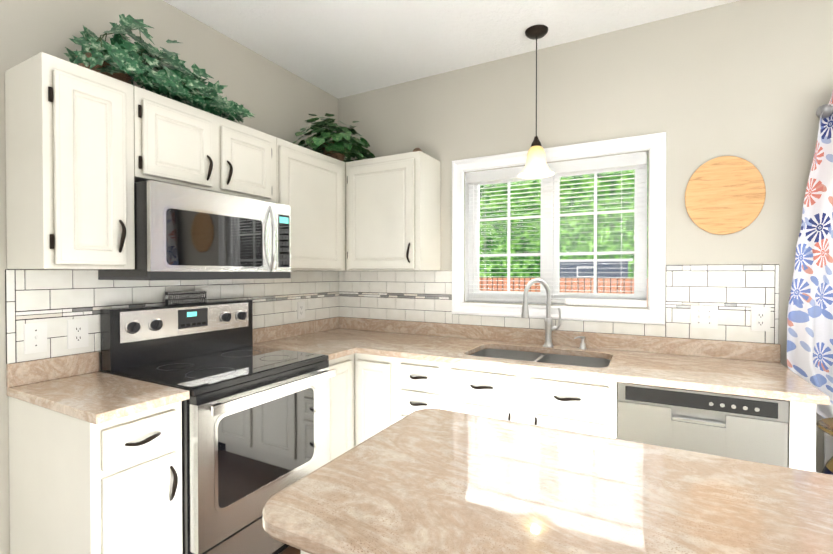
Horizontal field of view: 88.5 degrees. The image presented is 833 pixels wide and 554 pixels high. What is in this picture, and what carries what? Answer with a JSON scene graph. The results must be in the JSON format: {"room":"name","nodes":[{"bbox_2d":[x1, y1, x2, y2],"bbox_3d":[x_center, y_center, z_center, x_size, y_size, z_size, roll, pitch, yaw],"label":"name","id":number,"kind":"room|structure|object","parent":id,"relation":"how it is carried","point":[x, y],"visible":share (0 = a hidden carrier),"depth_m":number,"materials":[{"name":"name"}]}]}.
{"room":"kitchen","nodes":[
{"label":"kitchen","id":0,"kind":"room"},
{"bbox_2d":[0,0,337,553],"bbox_3d":[-2.059,-0.018,0.887,0.160,2.720,5.760,0,1,28],"label":"wall","id":1,"kind":"structure","parent":0,"point":[278,101],"depth_m":2.10,"materials":[{"name":"paint"}]},
{"bbox_2d":[5,52,134,269],"bbox_3d":[-1.335,-0.407,1.673,0.356,0.750,0.301,0,1,28],"label":"upper cabinet","id":2,"kind":"object","parent":1,"relation":"attached to","point":[69,136],"visible":1,"depth_m":1.57,"materials":[{"name":"paint"}]},
{"bbox_2d":[5,269,338,363],"bbox_3d":[-1.087,0.140,2.502,0.008,0.360,1.993,0,1,28],"label":"tile backsplash","id":3,"kind":"structure","parent":1,"relation":"attached to","point":[55,300],"depth_m":1.92,"materials":[{"name":"tile"}]},
{"bbox_2d":[24,322,46,353],"bbox_3d":[-1.510,0.240,1.697,0.016,0.118,0.072,0,1,28],"label":"light switch","id":4,"kind":"object","parent":3,"relation":"attached to","point":[35,337],"visible":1,"depth_m":1.70,"materials":[{"name":"white plastic"}]},
{"bbox_2d":[67,318,88,348],"bbox_3d":[-1.446,0.239,1.825,0.007,0.122,0.076,0,1,28],"label":"outlet","id":5,"kind":"object","parent":3,"relation":"attached to","point":[77,334],"visible":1,"depth_m":1.82,"materials":[{"name":"white plastic"}]},
{"bbox_2d":[297,301,304,318],"bbox_3d":[-0.809,0.230,2.999,0.007,0.118,0.072,0,1,28],"label":"outlet","id":6,"kind":"object","parent":3,"relation":"attached to","point":[300,310],"visible":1,"depth_m":2.99,"materials":[{"name":"white plastic"}]},
{"bbox_2d":[134,86,276,202],"bbox_3d":[-1.081,-0.603,2.139,0.356,0.370,0.760,0,1,28],"label":"upper cabinet","id":7,"kind":"object","parent":1,"relation":"attached to","point":[178,143],"visible":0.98,"depth_m":1.98,"materials":[{"name":"paint"}]},
{"bbox_2d":[64,14,254,122],"bbox_3d":[-1.128,-0.944,1.980,0.377,0.314,0.763,0,1,28],"label":"ivy plant","id":8,"kind":"object","parent":7,"relation":"on","point":[160,73],"visible":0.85,"depth_m":1.79,"materials":[{"name":"green plant"}]},
{"bbox_2d":[98,180,290,280],"bbox_3d":[-1.031,-0.192,2.116,0.450,0.400,0.758,0,1,28],"label":"over-the-range microwave","id":9,"kind":"object","parent":7,"relation":"attached to","point":[185,233],"visible":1,"depth_m":1.91,"materials":[{"name":"silver metal"}]},
{"bbox_2d":[277,138,345,270],"bbox_3d":[-0.694,-0.421,2.889,0.324,0.750,0.921,0,1,28],"label":"upper cabinet","id":10,"kind":"object","parent":1,"relation":"attached to","point":[311,188],"visible":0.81,"depth_m":2.66,"materials":[{"name":"paint"}]},
{"bbox_2d":[293,113,374,161],"bbox_3d":[-0.564,-0.943,2.906,0.484,0.291,0.656,0,1,28],"label":"pothos plant","id":11,"kind":"object","parent":10,"relation":"on","point":[339,146],"visible":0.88,"depth_m":2.82,"materials":[{"name":"green plant"}]},
{"bbox_2d":[279,546,300,553],"bbox_3d":[-0.017,1.378,-0.114,4.720,0.050,5.920,0,1,28],"label":"floor","id":12,"kind":"structure","parent":0,"point":[290,550],"depth_m":2.07,"materials":[{"name":"brown wood"}]},
{"bbox_2d":[8,396,182,553],"bbox_3d":[-1.201,0.893,1.615,0.661,0.880,0.301,0,1,28],"label":"base cabinet","id":13,"kind":"object","parent":12,"relation":"on","point":[78,486],"visible":1,"depth_m":1.47,"materials":[{"name":"paint"}]},
{"bbox_2d":[6,351,189,423],"bbox_3d":[-1.203,0.391,1.609,0.658,0.121,0.307,0,1,28],"label":"countertop","id":14,"kind":"structure","parent":13,"relation":"on","point":[80,386],"depth_m":1.60,"materials":[{"name":"stone"}]},
{"bbox_2d":[100,300,335,553],"bbox_3d":[-0.898,0.733,2.056,0.725,1.190,0.758,0,1,28],"label":"range","id":15,"kind":"object","parent":12,"relation":"on","point":[255,429],"visible":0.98,"depth_m":1.88,"materials":[{"name":"silver metal"}]},
{"bbox_2d":[165,291,206,304],"bbox_3d":[-1.187,0.104,2.207,0.025,0.064,0.210,0,1,28],"label":"sign","id":16,"kind":"object","parent":15,"relation":"on","point":[182,297],"visible":0.96,"depth_m":2.19,"materials":[{"name":"grey metal"}]},
{"bbox_2d":[329,353,356,460],"bbox_3d":[-0.715,0.883,2.547,0.627,0.880,0.268,0,1,28],"label":"base cabinet","id":17,"kind":"object","parent":12,"relation":"on","point":[343,386],"depth_m":2.44,"materials":[{"name":"paint"}]},
{"bbox_2d":[253,325,353,359],"bbox_3d":[-0.706,0.381,2.524,0.660,0.121,0.248,0,1,28],"label":"countertop","id":18,"kind":"structure","parent":17,"relation":"on","point":[335,343],"depth_m":2.71,"materials":[{"name":"stone"}]},
{"bbox_2d":[357,353,396,444],"bbox_3d":[-0.102,0.880,2.753,0.291,0.880,0.627,0,1,28],"label":"base cabinet","id":19,"kind":"object","parent":12,"relation":"on","point":[371,395],"depth_m":2.47,"materials":[{"name":"paint"}]},
{"bbox_2d":[397,358,444,420],"bbox_3d":[0.160,0.882,2.611,0.305,0.880,0.627,0,1,28],"label":"base cabinet","id":20,"kind":"object","parent":12,"relation":"on","point":[420,383],"depth_m":2.33,"materials":[{"name":"paint"}]},
{"bbox_2d":[445,363,524,422],"bbox_3d":[0.477,0.884,2.439,0.416,0.880,0.627,0,1,28],"label":"base cabinet","id":21,"kind":"object","parent":12,"relation":"on","point":[482,391],"depth_m":2.15,"materials":[{"name":"paint"}]},
{"bbox_2d":[262,409,832,553],"bbox_3d":[0.709,0.888,0.642,1.950,0.914,0.710,0,1,28],"label":"kitchen island","id":22,"kind":"object","parent":12,"relation":"on","point":[432,481],"visible":1,"depth_m":0.83,"materials":[{"name":"stone"}]},
{"bbox_2d":[525,353,617,438],"bbox_3d":[0.841,0.886,2.241,0.413,0.880,0.627,0,1,28],"label":"base cabinet","id":23,"kind":"object","parent":12,"relation":"on","point":[583,405],"depth_m":1.96,"materials":[{"name":"paint"}]},
{"bbox_2d":[284,317,829,404],"bbox_3d":[0.419,0.382,2.439,2.718,0.121,0.673,0,1,28],"label":"countertop","id":24,"kind":"structure","parent":23,"relation":"on","point":[751,369],"depth_m":2.22,"materials":[{"name":"stone"}]},
{"bbox_2d":[521,279,560,347],"bbox_3d":[0.722,0.208,2.470,0.194,0.403,0.205,0,1,28],"label":"faucet","id":25,"kind":"object","parent":24,"relation":"on","point":[549,328],"visible":1,"depth_m":2.50,"materials":[{"name":"silver metal"}]},
{"bbox_2d":[472,349,610,367],"bbox_3d":[0.649,0.549,2.303,0.744,0.210,0.444,0,1,28],"label":"undermount sink","id":26,"kind":"object","parent":24,"relation":"in","point":[555,358],"visible":0.12,"depth_m":2.46,"materials":[{"name":"silver metal"}]},
{"bbox_2d":[574,336,586,349],"bbox_3d":[0.941,0.373,2.451,0.066,0.073,0.051,0,1,28],"label":"soap dispenser","id":27,"kind":"object","parent":24,"relation":"on","point":[582,345],"visible":0.98,"depth_m":2.44,"materials":[{"name":"silver metal"}]},
{"bbox_2d":[618,382,788,466],"bbox_3d":[1.272,0.891,1.995,0.572,0.876,0.634,0,1,28],"label":"dishwasher","id":28,"kind":"object","parent":12,"relation":"on","point":[753,429],"visible":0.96,"depth_m":1.71,"materials":[{"name":"silver metal"}]},
{"bbox_2d":[788,401,815,471],"bbox_3d":[1.566,0.891,1.847,0.075,0.880,0.630,0,1,28],"label":"cabinet end panel","id":29,"kind":"object","parent":12,"relation":"on","point":[801,435],"depth_m":1.57,"materials":[{"name":"paint"}]},
{"bbox_2d":[816,418,832,474],"bbox_3d":[1.736,0.957,1.605,0.376,0.751,0.376,0,1,28],"label":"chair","id":30,"kind":"object","parent":12,"relation":"on","point":[825,425],"visible":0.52,"depth_m":1.69,"materials":[{"name":"wood"}]},
{"bbox_2d":[163,0,739,98],"bbox_3d":[-0.017,-1.407,-0.145,4.720,0.080,5.920,0,1,28],"label":"ceiling","id":31,"kind":"structure","parent":0,"point":[338,49],"depth_m":2.40,"materials":[{"name":"white paint"}]},
{"bbox_2d":[518,24,554,178],"bbox_3d":[0.680,-0.989,2.425,0.202,0.812,0.202,0,1,28],"label":"pendant light","id":32,"kind":"object","parent":31,"relation":"hanging from","point":[536,166],"visible":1,"depth_m":2.40,"materials":[{"name":"white glass"}]},
{"bbox_2d":[338,0,832,472],"bbox_3d":[1.356,-0.036,2.402,4.720,2.720,0.160,0,1,28],"label":"wall","id":33,"kind":"structure","parent":0,"point":[750,81],"depth_m":2.29,"materials":[{"name":"paint"}]},
{"bbox_2d":[346,151,440,270],"bbox_3d":[-0.174,-0.422,2.932,0.584,0.750,0.354,0,1,28],"label":"upper cabinet","id":34,"kind":"object","parent":33,"relation":"attached to","point":[393,212],"visible":1,"depth_m":2.79,"materials":[{"name":"paint"}]},
{"bbox_2d":[452,132,665,324],"bbox_3d":[0.819,-0.266,2.648,1.250,1.035,0.138,0,1,28],"label":"window","id":35,"kind":"structure","parent":33,"relation":"in","point":[654,144],"depth_m":2.59,"materials":[{"name":"white wood"}]},
{"bbox_2d":[466,152,645,302],"bbox_3d":[0.808,-0.269,2.628,1.062,0.845,0.052,0,1,28],"label":"window blinds","id":36,"kind":"object","parent":35,"relation":"attached to","point":[635,160],"visible":0.83,"depth_m":2.59,"materials":[{"name":"white plastic"}]},
{"bbox_2d":[565,298,645,307],"bbox_3d":[1.081,0.145,2.465,0.430,0.040,0.012,0,1,28],"label":"window sill","id":37,"kind":"structure","parent":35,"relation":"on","point":[606,302],"depth_m":2.45,"materials":[{"name":"white paint"}]},
{"bbox_2d":[339,264,778,343],"bbox_3d":[0.579,0.123,2.727,2.703,0.389,0.008,0,1,28],"label":"tile backsplash","id":38,"kind":"structure","parent":33,"relation":"attached to","point":[734,293],"depth_m":2.33,"materials":[{"name":"tile"}]},
{"bbox_2d":[691,305,717,328],"bbox_3d":[1.493,0.205,2.218,0.118,0.118,0.016,0,1,28],"label":"light switch","id":39,"kind":"object","parent":38,"relation":"attached to","point":[704,316],"visible":1,"depth_m":2.22,"materials":[{"name":"white plastic"}]},
{"bbox_2d":[751,307,770,330],"bbox_3d":[1.700,0.206,2.111,0.076,0.118,0.007,0,1,28],"label":"outlet","id":40,"kind":"object","parent":38,"relation":"attached to","point":[760,318],"visible":1,"depth_m":2.11,"materials":[{"name":"white plastic"}]},
{"bbox_2d":[685,156,765,234],"bbox_3d":[1.568,-0.418,2.182,0.339,0.400,0.014,0,1,28],"label":"round wooden board","id":41,"kind":"object","parent":33,"relation":"attached to","point":[724,195],"visible":1,"depth_m":2.18,"materials":[{"name":"brown wood"}]},
{"bbox_2d":[787,90,832,417],"bbox_3d":[2.323,0.203,1.695,1.323,2.200,0.118,0,1,28],"label":"curtain","id":42,"kind":"object","parent":33,"relation":"attached to","point":[810,335],"visible":0.94,"depth_m":1.95,"materials":[{"name":"multicoloured fabric"}]},
{"bbox_2d":[824,432,832,465],"bbox_3d":[2.413,0.272,1.728,1.135,2.120,0.020,0,1,28],"label":"patio door","id":43,"kind":"structure","parent":33,"relation":"in","point":[828,446],"depth_m":1.99,"materials":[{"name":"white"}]},
{"label":"outside","id":44,"kind":"structure","parent":0,"visible":0},
{"bbox_2d":[479,170,647,277],"bbox_3d":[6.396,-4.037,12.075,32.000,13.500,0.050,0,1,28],"label":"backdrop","id":45,"kind":"structure","parent":44,"point":[530,242],"depth_m":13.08,"materials":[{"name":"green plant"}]},
{"bbox_3d":[3.882,1.876,7.505,32.000,0.020,10.500,0,1,28],"label":"lawn","id":46,"kind":"structure","parent":44,"visible":0},
{"bbox_2d":[479,278,633,293],"bbox_3d":[4.964,0.933,9.489,24.000,1.820,0.040,0,1,28],"label":"fence","id":47,"kind":"object","parent":46,"relation":"on","point":[519,282],"depth_m":10.14,"materials":[{"name":"red"}]},
{"bbox_2d":[560,259,632,277],"bbox_3d":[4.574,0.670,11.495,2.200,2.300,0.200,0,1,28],"label":"house","id":48,"kind":"structure","parent":46,"relation":"on","point":[574,267],"depth_m":11.36,"materials":[{"name":"grey"}]}
]}

